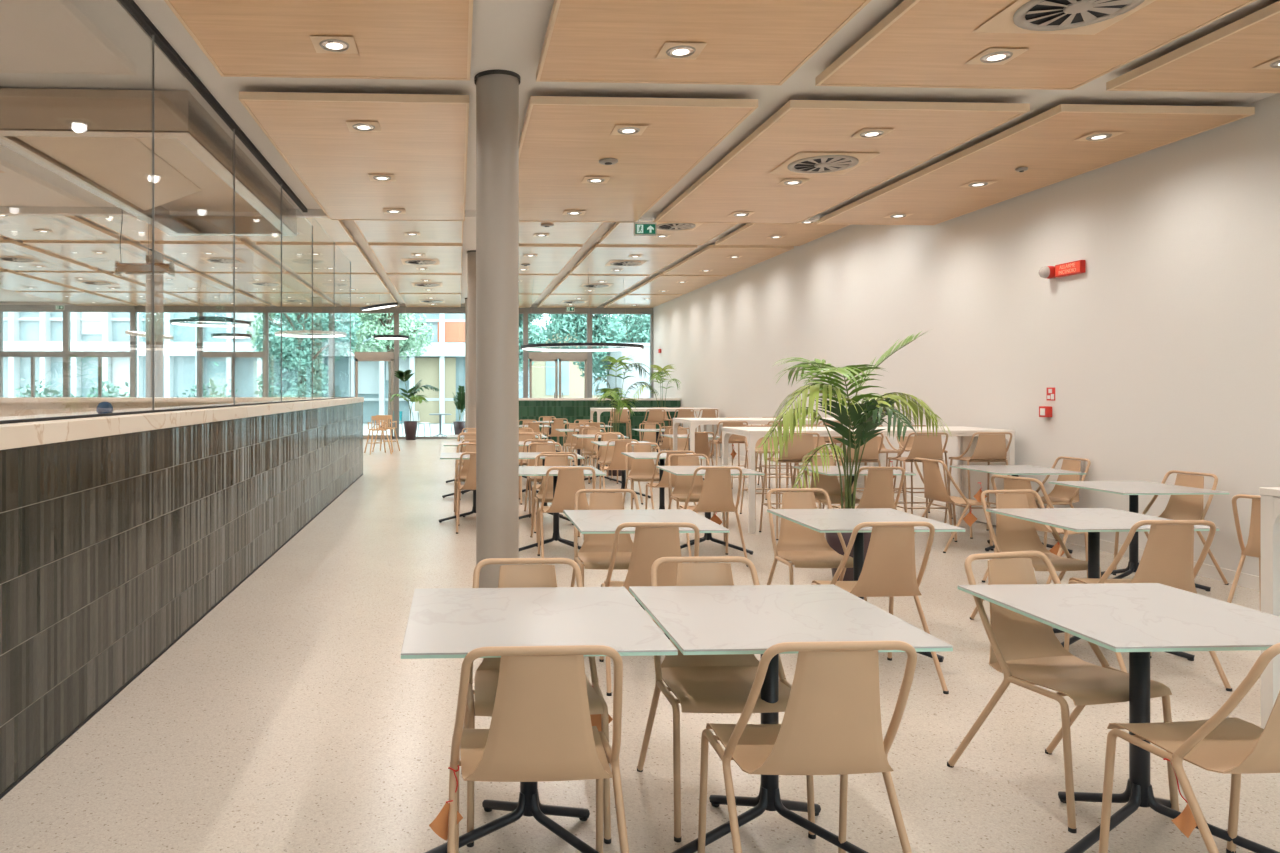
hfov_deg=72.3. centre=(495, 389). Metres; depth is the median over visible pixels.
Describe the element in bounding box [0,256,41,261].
ceiling vent
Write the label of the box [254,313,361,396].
tree
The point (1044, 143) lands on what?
ceiling panel
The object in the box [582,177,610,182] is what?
recessed light
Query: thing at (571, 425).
armchair
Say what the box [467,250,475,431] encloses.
column
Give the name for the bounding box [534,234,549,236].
recessed light
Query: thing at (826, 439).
bar stool
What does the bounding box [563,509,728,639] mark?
cafe table
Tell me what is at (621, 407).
bar stool
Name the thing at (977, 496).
paper tag
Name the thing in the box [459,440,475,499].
armchair
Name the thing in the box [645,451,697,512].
armchair
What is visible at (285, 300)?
ceiling vent
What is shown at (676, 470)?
cafe table
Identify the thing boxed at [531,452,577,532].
armchair
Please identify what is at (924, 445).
bar stool
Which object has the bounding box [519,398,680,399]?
countertop
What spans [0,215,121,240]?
ceiling panel
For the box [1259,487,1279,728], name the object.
table
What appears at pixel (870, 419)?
potted palm
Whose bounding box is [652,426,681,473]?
armchair
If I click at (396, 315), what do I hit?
trim
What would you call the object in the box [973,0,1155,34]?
ceiling vent
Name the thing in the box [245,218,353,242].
ceiling panel
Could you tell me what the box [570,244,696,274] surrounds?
ceiling panel
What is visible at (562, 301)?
ceiling vent
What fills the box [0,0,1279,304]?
ceiling
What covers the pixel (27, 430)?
countertop
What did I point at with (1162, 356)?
wall
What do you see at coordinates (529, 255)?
recessed light
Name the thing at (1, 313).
trim
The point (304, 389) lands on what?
bush
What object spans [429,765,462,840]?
paper tag
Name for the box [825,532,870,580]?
pot
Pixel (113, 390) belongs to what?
bush
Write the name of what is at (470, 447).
armchair
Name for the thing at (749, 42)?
ceiling panel
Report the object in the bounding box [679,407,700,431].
bar stool
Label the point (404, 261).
ceiling vent
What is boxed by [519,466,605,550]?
cafe table
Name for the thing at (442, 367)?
building
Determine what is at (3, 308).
trim
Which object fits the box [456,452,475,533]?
armchair
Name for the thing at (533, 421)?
cafe table
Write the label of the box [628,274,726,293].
ceiling panel
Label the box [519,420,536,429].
armchair
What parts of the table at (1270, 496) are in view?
frame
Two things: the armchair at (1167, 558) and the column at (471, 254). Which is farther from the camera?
the column at (471, 254)
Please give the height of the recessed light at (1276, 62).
0.011 m
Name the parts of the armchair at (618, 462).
leg, leg, seat, backrest, frame, leg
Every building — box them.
[3,312,529,423]
[532,324,641,397]
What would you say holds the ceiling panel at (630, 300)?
hanging from the ceiling
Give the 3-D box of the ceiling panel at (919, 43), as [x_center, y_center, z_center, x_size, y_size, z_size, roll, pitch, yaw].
[3.140,-2.094,3.532,1.785,0.108,4.580,0,0,-3]
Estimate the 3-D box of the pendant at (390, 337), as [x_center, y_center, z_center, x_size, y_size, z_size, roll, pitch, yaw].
[-2.703,-1.897,22.202,0.920,1.166,0.920,0,0,-3]
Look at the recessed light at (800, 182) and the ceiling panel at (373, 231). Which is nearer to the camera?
the recessed light at (800, 182)
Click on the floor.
(291, 717)
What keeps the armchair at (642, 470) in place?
on the floor
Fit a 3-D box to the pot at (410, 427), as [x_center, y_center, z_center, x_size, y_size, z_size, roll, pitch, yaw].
[-2.526,1.215,25.463,0.420,0.550,0.420,0,0,-3]
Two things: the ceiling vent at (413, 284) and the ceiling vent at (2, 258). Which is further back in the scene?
the ceiling vent at (413, 284)
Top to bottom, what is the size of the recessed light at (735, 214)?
0.011 m
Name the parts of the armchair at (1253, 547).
leg, frame, backrest, leg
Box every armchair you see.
[447,645,628,852]
[454,443,475,514]
[455,434,475,467]
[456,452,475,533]
[457,432,475,482]
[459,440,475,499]
[460,428,475,452]
[461,558,610,846]
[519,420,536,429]
[519,428,532,431]
[519,433,541,483]
[519,439,555,504]
[523,422,544,439]
[524,443,561,517]
[530,454,584,546]
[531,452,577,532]
[537,467,594,557]
[539,416,558,450]
[546,418,568,450]
[563,423,589,465]
[569,426,595,466]
[571,489,639,586]
[573,420,593,452]
[580,422,604,464]
[580,428,612,478]
[588,432,621,483]
[595,433,628,482]
[599,440,642,503]
[599,522,699,695]
[623,443,670,508]
[637,556,815,841]
[639,423,667,450]
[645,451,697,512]
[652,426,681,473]
[668,454,725,545]
[669,428,702,476]
[678,466,747,566]
[684,432,713,465]
[698,641,916,852]
[767,488,866,600]
[802,455,860,508]
[811,522,948,693]
[832,467,904,509]
[914,458,993,552]
[947,551,1179,832]
[970,489,1100,619]
[982,475,1087,583]
[1033,456,1090,547]
[1064,520,1231,691]
[1098,643,1279,852]
[1112,470,1228,584]
[1227,494,1260,610]
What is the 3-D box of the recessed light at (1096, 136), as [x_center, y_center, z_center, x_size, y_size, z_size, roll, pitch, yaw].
[4.859,-2.034,6.931,0.250,0.011,0.250,0,0,-3]
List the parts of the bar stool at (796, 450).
leg, leg, seat, seat frame, frame, backrest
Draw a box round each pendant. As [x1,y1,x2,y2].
[125,330,173,339]
[170,285,250,326]
[190,282,232,322]
[211,304,251,337]
[275,295,346,337]
[360,302,397,310]
[373,294,408,339]
[520,269,643,351]
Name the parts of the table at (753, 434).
frame, long frame, panel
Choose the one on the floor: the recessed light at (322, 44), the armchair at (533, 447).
the armchair at (533, 447)
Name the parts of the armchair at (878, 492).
backrest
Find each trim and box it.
[0,302,604,306]
[0,305,652,438]
[0,311,2,396]
[118,0,307,211]
[130,312,136,396]
[197,312,202,396]
[329,313,333,396]
[394,313,398,436]
[523,314,527,397]
[587,314,591,397]
[650,314,652,397]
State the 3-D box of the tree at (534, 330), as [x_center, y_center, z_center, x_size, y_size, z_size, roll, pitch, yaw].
[0.657,-1.576,31.004,2.555,6.181,2.890,0,0,-12]
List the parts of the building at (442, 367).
wall panel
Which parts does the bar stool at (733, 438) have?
leg, seat, frame, backrest, leg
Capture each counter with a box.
[0,402,362,799]
[519,398,680,445]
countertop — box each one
[0,397,324,416]
[0,397,363,449]
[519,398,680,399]
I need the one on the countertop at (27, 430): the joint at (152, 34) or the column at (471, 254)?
the joint at (152, 34)
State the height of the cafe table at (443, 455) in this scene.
0.738 m
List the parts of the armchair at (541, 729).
leg, leg, seat frame, seat, frame, backrest, leg, leg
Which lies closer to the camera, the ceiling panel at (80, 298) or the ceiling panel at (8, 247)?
the ceiling panel at (8, 247)
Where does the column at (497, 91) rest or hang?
on the floor
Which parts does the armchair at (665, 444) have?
backrest, frame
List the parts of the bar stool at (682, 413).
frame, backrest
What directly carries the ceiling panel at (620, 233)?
hanging from the ceiling
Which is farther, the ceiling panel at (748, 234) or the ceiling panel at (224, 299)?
the ceiling panel at (224, 299)
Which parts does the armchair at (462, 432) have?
frame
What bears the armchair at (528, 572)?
on the floor
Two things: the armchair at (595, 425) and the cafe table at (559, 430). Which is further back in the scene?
the armchair at (595, 425)
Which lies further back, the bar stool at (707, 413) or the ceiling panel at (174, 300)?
the ceiling panel at (174, 300)
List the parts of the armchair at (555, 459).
leg, leg, seat, backrest, frame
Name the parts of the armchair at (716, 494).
leg, seat, frame, backrest, leg, leg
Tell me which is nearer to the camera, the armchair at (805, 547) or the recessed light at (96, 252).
the armchair at (805, 547)
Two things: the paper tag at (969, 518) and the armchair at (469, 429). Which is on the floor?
the armchair at (469, 429)
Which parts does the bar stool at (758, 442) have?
leg, leg, seat, frame, backrest, leg, leg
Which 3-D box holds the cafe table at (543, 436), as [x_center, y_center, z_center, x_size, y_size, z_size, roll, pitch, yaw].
[0.395,1.121,13.981,0.816,0.738,0.798,0,0,-3]
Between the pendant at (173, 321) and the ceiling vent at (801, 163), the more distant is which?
the pendant at (173, 321)
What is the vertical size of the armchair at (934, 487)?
0.840 m
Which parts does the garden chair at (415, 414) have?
backrest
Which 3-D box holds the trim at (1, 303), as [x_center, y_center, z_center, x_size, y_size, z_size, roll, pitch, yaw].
[-5.674,-2.545,25.900,20.950,0.090,0.150,0,0,-3]
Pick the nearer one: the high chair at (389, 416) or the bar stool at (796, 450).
the bar stool at (796, 450)
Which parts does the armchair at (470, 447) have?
leg, seat, frame, backrest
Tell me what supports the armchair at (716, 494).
on the floor
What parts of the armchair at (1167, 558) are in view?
leg, seat, leg, frame, backrest, leg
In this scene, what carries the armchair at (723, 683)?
on the floor
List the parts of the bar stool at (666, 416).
backrest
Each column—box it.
[146,249,163,396]
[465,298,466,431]
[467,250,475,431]
[474,69,519,587]
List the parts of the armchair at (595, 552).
leg, seat frame, leg, seat, backrest, frame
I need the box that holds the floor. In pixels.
[0,439,1279,852]
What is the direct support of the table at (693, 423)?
on the floor
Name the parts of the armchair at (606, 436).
seat, backrest, frame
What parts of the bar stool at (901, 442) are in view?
leg, backrest, frame, leg, seat, leg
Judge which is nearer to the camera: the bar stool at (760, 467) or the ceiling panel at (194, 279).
the bar stool at (760, 467)
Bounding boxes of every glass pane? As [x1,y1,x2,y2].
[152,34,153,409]
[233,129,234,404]
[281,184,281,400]
[312,226,312,398]
[334,242,334,397]
[350,262,350,396]
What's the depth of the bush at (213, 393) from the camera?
27.63 m
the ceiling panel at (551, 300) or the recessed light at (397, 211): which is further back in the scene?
the ceiling panel at (551, 300)
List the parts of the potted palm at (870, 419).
stem, stem, stem, stem, stem, stem, stem, stem, stem, stem, stem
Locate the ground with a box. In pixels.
[363,423,454,435]
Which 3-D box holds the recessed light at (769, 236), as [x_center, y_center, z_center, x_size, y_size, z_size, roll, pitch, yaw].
[4.548,-2.474,13.964,0.250,0.011,0.250,0,0,-3]
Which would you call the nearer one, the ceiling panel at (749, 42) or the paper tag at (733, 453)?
the ceiling panel at (749, 42)
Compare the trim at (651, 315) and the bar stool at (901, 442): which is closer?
the bar stool at (901, 442)
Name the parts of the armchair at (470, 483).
leg, leg, frame, backrest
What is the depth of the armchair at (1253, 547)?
5.37 m
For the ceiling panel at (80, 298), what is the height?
0.108 m
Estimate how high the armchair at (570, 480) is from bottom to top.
0.840 m
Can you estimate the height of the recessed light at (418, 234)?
0.011 m
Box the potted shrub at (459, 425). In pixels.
[452,386,464,434]
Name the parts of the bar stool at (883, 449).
frame, backrest, seat, leg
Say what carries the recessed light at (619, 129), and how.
attached to the ceiling panel at (563, 141)
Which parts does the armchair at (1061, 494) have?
leg, seat, seat frame, frame, backrest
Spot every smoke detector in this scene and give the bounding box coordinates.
[540,223,553,226]
[599,158,617,164]
[1015,167,1027,171]
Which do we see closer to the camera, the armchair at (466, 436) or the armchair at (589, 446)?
the armchair at (466, 436)
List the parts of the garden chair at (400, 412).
backrest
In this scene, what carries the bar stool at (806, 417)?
on the floor
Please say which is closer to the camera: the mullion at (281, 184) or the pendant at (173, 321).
the mullion at (281, 184)
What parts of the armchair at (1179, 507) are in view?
leg, frame, backrest, leg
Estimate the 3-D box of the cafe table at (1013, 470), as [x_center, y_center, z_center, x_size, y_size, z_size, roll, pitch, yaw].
[4.906,1.121,8.145,0.816,0.738,0.798,0,0,-3]
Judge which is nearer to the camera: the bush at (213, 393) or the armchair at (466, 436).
the armchair at (466, 436)
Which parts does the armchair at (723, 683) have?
leg, leg, backrest, frame, seat frame, seat, leg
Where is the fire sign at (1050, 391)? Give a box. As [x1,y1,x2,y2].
[1047,387,1054,400]
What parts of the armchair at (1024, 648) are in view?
leg, backrest, frame, leg, seat frame, leg, seat, leg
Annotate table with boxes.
[401,587,677,852]
[429,414,450,435]
[439,453,475,521]
[442,441,475,497]
[446,435,463,482]
[519,425,550,426]
[519,434,547,481]
[519,441,558,492]
[519,452,584,521]
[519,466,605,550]
[533,421,568,451]
[555,429,603,465]
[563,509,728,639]
[572,425,612,461]
[572,434,628,482]
[590,408,718,455]
[591,441,655,497]
[621,452,705,508]
[629,584,952,852]
[632,429,664,464]
[656,465,764,554]
[660,434,719,479]
[673,418,873,488]
[722,426,1014,532]
[767,508,964,661]
[794,466,915,500]
[950,465,1086,552]
[958,583,1279,852]
[986,508,1218,660]
[1049,481,1228,590]
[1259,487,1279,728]
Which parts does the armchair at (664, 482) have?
leg, leg, seat, backrest, frame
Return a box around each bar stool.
[608,409,630,439]
[610,407,632,451]
[641,409,664,450]
[653,407,672,451]
[669,409,693,450]
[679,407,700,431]
[698,409,720,457]
[708,421,747,480]
[726,417,762,487]
[740,425,792,519]
[756,421,799,499]
[758,417,800,487]
[759,433,824,539]
[793,425,844,508]
[794,417,834,482]
[805,421,841,476]
[822,432,883,508]
[851,425,904,511]
[887,432,953,538]
[893,425,952,518]
[944,432,1011,538]
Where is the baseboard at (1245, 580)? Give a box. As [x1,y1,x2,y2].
[710,449,1259,590]
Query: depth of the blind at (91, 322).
37.50 m
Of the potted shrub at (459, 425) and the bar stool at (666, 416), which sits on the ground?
the potted shrub at (459, 425)
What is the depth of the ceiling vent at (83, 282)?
19.93 m
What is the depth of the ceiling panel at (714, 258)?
16.43 m
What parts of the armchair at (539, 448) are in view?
leg, leg, seat, backrest, frame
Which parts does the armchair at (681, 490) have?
seat, backrest, frame, leg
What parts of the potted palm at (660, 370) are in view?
stem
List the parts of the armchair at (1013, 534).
leg, backrest, frame, seat, leg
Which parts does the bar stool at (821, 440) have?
leg, frame, backrest, seat, leg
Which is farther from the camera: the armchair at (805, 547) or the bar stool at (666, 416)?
the bar stool at (666, 416)
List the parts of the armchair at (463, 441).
frame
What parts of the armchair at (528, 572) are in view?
leg, leg, backrest, frame, seat frame, seat, leg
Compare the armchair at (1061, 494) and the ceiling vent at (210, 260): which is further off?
the ceiling vent at (210, 260)
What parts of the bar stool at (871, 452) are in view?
seat, seat frame, frame, backrest, leg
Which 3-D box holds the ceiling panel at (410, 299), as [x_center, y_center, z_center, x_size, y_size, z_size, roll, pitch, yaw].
[-1.796,-2.534,24.119,1.620,0.108,3.550,0,0,-3]
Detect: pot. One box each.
[404,421,417,439]
[453,421,464,434]
[606,465,621,475]
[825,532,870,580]
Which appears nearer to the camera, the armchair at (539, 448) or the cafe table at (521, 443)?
the armchair at (539, 448)
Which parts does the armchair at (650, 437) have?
backrest, frame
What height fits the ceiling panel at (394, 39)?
0.108 m
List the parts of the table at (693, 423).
frame, long frame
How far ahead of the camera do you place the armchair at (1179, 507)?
6.79 m
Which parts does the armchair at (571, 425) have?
backrest, frame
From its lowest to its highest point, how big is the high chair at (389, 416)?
0.884 m
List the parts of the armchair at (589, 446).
seat, backrest, frame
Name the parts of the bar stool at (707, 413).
frame, backrest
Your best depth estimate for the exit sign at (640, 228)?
10.45 m
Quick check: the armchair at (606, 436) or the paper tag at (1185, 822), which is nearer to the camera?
the paper tag at (1185, 822)
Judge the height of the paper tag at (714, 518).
0.200 m
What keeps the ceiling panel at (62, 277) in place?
hanging from the ceiling
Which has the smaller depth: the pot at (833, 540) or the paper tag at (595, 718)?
the paper tag at (595, 718)
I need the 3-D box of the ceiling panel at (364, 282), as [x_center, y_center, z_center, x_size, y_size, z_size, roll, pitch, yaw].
[-3.498,-2.534,20.275,1.700,0.108,3.580,0,0,-3]
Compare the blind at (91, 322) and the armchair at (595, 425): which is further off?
the blind at (91, 322)
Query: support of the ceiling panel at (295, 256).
hanging from the ceiling
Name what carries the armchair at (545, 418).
on the floor
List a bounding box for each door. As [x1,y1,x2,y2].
[354,352,393,438]
[528,352,586,397]
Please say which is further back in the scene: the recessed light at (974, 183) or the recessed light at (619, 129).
the recessed light at (974, 183)
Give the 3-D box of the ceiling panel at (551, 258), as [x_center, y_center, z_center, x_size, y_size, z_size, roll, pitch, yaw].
[0.605,-2.534,16.693,1.648,0.108,3.540,0,0,-3]
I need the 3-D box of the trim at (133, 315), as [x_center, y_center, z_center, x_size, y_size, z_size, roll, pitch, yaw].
[-10.790,-0.440,25.599,0.150,3.720,0.160,0,0,-3]
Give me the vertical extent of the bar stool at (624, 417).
1.062 m
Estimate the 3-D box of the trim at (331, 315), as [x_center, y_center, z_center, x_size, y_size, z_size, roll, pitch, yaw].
[-4.946,-0.440,25.857,0.150,3.720,0.160,0,0,-3]
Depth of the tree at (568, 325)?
32.60 m
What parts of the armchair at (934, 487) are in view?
leg, backrest, frame, leg, leg, seat, seat frame, leg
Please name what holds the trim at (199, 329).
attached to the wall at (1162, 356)
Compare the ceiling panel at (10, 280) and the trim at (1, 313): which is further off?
the trim at (1, 313)
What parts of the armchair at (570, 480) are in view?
leg, leg, seat, backrest, frame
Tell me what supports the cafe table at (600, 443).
on the floor
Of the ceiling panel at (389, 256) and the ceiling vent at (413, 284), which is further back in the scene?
the ceiling vent at (413, 284)
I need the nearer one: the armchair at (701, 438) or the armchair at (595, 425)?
the armchair at (701, 438)
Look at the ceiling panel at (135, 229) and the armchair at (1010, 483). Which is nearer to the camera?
the armchair at (1010, 483)
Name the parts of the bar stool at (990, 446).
leg, leg, seat, seat frame, frame, leg, backrest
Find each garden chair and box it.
[390,411,402,432]
[412,411,430,435]
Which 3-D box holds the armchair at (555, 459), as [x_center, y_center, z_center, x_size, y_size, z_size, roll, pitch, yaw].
[0.609,1.071,8.429,0.505,0.840,0.547,0,0,-3]
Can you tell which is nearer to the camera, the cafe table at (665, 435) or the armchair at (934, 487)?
the armchair at (934, 487)
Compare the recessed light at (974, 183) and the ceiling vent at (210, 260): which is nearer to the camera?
the recessed light at (974, 183)
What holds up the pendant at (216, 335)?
hanging from the ceiling panel at (292, 284)
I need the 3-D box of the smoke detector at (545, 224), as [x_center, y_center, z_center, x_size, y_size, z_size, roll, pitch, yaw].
[0.769,-2.466,12.947,0.200,0.033,0.200,0,0,-3]
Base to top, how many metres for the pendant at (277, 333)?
1.226 m
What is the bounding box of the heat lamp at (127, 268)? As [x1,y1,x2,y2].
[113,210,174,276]
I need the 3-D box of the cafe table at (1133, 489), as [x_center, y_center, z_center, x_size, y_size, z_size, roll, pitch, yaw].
[4.941,1.121,6.675,0.816,0.738,0.798,0,0,-3]
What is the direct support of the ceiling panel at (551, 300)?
hanging from the ceiling
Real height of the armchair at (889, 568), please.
0.840 m
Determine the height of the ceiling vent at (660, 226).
0.020 m
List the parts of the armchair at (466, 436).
backrest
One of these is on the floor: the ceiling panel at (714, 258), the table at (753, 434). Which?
the table at (753, 434)
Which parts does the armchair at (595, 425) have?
backrest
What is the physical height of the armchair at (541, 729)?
0.840 m
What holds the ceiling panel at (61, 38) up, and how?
attached to the ceiling
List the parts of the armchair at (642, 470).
leg, leg, frame, seat, backrest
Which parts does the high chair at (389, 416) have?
backrest, armrest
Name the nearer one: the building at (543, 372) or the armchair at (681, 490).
the armchair at (681, 490)
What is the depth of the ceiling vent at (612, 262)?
16.82 m
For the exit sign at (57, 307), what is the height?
0.151 m
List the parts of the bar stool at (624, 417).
frame, backrest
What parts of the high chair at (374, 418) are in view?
leg, leg, seat, armrest, backrest, leg, leg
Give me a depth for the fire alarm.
8.38 m
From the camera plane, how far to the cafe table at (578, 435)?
13.88 m
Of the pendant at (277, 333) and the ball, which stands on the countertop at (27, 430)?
the ball
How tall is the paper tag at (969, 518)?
0.200 m
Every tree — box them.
[246,313,326,391]
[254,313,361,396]
[348,313,434,426]
[519,314,547,371]
[541,314,626,397]
[611,314,649,342]
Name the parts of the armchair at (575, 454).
leg, leg, backrest, frame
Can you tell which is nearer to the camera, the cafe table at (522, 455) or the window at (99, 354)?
the cafe table at (522, 455)
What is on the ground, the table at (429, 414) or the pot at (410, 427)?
the table at (429, 414)
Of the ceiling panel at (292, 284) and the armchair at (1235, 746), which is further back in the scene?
the ceiling panel at (292, 284)
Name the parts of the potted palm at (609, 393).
stem, stem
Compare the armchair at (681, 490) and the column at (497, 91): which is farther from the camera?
the armchair at (681, 490)
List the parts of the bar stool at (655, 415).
frame, backrest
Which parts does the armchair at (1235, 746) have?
leg, seat frame, seat, leg, frame, leg, backrest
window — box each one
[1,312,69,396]
[68,351,129,396]
[202,312,268,396]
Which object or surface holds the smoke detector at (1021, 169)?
attached to the ceiling panel at (1044, 143)
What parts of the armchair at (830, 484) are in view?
backrest, seat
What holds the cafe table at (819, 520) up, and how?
on the floor
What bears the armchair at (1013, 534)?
on the floor
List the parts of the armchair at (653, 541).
leg, seat, backrest, frame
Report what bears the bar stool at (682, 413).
on the floor
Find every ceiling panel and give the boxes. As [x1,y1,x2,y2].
[0,0,184,77]
[0,88,296,235]
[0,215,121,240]
[0,239,97,270]
[0,270,81,290]
[15,290,136,305]
[18,270,145,291]
[23,240,191,271]
[81,216,239,241]
[94,291,203,305]
[112,271,237,291]
[140,241,285,272]
[164,0,472,80]
[171,291,269,305]
[205,271,314,292]
[239,92,468,220]
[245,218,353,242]
[248,291,335,306]
[256,242,375,272]
[297,272,389,292]
[324,292,399,306]
[353,220,462,243]
[368,243,462,273]
[386,273,461,292]
[399,293,460,306]
[519,96,757,222]
[519,222,603,243]
[519,244,582,273]
[519,274,557,293]
[519,294,540,307]
[536,0,870,84]
[537,293,617,307]
[551,273,649,293]
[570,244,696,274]
[598,221,736,244]
[604,293,681,307]
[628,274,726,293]
[654,100,1029,223]
[663,245,793,274]
[715,222,848,245]
[815,0,1256,89]
[816,104,1254,224]
[1106,1,1279,92]
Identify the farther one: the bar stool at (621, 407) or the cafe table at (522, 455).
the bar stool at (621, 407)
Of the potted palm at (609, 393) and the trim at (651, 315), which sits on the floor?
the potted palm at (609, 393)
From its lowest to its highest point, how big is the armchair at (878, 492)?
0.840 m
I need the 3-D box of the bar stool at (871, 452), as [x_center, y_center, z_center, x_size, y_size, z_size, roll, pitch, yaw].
[3.656,0.959,8.785,0.494,1.062,0.504,0,0,-3]
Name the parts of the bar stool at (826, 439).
backrest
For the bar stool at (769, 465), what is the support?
on the floor
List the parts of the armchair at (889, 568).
seat, frame, backrest, leg, leg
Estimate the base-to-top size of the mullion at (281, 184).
2.268 m
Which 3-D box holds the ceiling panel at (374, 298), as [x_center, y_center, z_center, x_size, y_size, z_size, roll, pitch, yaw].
[-3.665,-2.534,24.037,1.700,0.108,3.550,0,0,-3]
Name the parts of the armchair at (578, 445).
backrest, frame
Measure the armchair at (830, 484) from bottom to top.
0.840 m
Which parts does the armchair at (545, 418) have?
backrest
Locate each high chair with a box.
[364,416,391,454]
[372,415,399,451]
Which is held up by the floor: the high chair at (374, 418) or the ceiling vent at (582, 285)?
the high chair at (374, 418)
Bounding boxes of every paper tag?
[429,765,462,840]
[590,686,612,730]
[710,513,721,524]
[731,445,736,458]
[963,507,976,525]
[973,482,986,502]
[1049,533,1063,555]
[1163,758,1196,837]
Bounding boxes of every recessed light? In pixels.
[34,230,54,232]
[90,251,108,253]
[310,36,357,53]
[346,122,380,131]
[368,175,395,180]
[382,209,405,213]
[404,233,419,235]
[524,254,537,256]
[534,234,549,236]
[563,211,585,214]
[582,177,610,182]
[610,125,646,134]
[656,43,706,59]
[729,212,754,216]
[767,236,784,237]
[777,179,810,185]
[850,129,894,137]
[884,214,911,217]
[960,181,997,186]
[965,48,1028,64]
[1074,132,1124,140]
[1252,57,1279,69]
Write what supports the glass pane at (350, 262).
on the countertop at (27, 430)
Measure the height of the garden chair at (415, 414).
0.822 m
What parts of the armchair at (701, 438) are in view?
backrest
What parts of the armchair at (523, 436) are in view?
backrest, frame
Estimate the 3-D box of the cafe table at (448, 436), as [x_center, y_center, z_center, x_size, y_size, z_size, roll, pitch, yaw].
[-0.405,1.121,13.946,0.816,0.738,0.798,0,0,-3]
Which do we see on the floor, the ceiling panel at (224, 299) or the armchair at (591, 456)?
the armchair at (591, 456)
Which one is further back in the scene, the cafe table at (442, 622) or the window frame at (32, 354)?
the window frame at (32, 354)
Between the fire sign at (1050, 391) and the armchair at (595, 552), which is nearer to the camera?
the armchair at (595, 552)
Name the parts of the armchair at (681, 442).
frame, backrest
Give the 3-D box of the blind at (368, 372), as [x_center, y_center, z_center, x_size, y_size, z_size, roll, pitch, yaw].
[-5.687,-0.610,38.084,1.040,1.600,0.095,0,0,-3]
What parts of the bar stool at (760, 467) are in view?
leg, leg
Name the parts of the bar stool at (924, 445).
leg, seat, seat frame, frame, backrest, leg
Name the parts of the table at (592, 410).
long frame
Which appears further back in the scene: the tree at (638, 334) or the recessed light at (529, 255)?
the tree at (638, 334)
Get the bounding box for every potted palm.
[390,370,438,439]
[592,356,658,475]
[633,365,679,446]
[752,329,951,580]
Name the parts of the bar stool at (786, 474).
leg, leg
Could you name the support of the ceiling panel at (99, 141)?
hanging from the ceiling
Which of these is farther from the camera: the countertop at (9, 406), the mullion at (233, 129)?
the countertop at (9, 406)
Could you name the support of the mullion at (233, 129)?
on the countertop at (27, 430)
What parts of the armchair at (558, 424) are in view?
frame, backrest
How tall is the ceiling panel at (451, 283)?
0.108 m
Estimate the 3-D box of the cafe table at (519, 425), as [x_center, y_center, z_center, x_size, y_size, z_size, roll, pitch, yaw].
[0.702,1.121,17.898,0.816,0.738,0.798,0,0,-3]
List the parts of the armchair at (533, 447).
leg, backrest, frame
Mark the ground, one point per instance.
(445, 428)
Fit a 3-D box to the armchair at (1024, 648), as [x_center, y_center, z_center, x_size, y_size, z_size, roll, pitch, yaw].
[2.095,1.071,3.209,0.505,0.840,0.547,0,0,-15]
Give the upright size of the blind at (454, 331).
1.000 m
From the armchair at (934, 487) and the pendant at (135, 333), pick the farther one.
the pendant at (135, 333)
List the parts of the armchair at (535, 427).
backrest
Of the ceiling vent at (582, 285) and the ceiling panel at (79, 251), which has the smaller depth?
the ceiling panel at (79, 251)
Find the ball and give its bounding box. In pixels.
[96,402,112,413]
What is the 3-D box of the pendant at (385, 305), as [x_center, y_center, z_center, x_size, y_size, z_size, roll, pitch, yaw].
[-2.969,-2.110,21.890,0.956,0.222,0.960,0,0,-17]
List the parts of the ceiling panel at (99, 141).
plate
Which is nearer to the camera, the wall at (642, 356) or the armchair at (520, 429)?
the armchair at (520, 429)
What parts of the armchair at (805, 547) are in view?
leg, leg, backrest, frame, seat frame, seat, leg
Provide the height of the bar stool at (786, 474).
1.062 m
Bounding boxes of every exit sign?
[55,305,64,309]
[566,306,574,311]
[634,220,656,235]
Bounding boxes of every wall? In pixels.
[605,343,649,397]
[653,93,1279,575]
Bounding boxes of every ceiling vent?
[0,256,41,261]
[76,281,116,284]
[201,258,246,263]
[248,282,283,285]
[282,299,310,301]
[401,259,438,264]
[411,283,442,286]
[419,300,444,302]
[561,301,587,302]
[580,284,612,287]
[605,260,646,265]
[657,223,702,230]
[769,152,880,173]
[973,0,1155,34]
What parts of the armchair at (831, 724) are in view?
leg, seat frame, leg, seat, frame, backrest, leg, leg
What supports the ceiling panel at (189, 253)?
hanging from the ceiling
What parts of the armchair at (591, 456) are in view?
backrest, frame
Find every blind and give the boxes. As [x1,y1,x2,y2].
[81,312,101,333]
[112,357,129,396]
[235,313,256,333]
[358,361,378,393]
[386,358,408,379]
[438,322,464,341]
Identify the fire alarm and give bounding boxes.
[1039,260,1085,278]
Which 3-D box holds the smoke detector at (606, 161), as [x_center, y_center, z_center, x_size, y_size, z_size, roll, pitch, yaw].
[1.002,-2.026,7.672,0.170,0.033,0.170,0,0,-3]
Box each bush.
[3,378,74,396]
[75,381,129,396]
[176,362,236,396]
[269,371,328,396]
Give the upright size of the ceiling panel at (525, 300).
0.108 m
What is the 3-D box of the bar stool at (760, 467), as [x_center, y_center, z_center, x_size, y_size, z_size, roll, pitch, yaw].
[3.781,0.959,13.205,0.494,1.062,0.504,0,0,-3]
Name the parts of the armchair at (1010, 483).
leg, backrest, frame, seat, leg, seat frame, leg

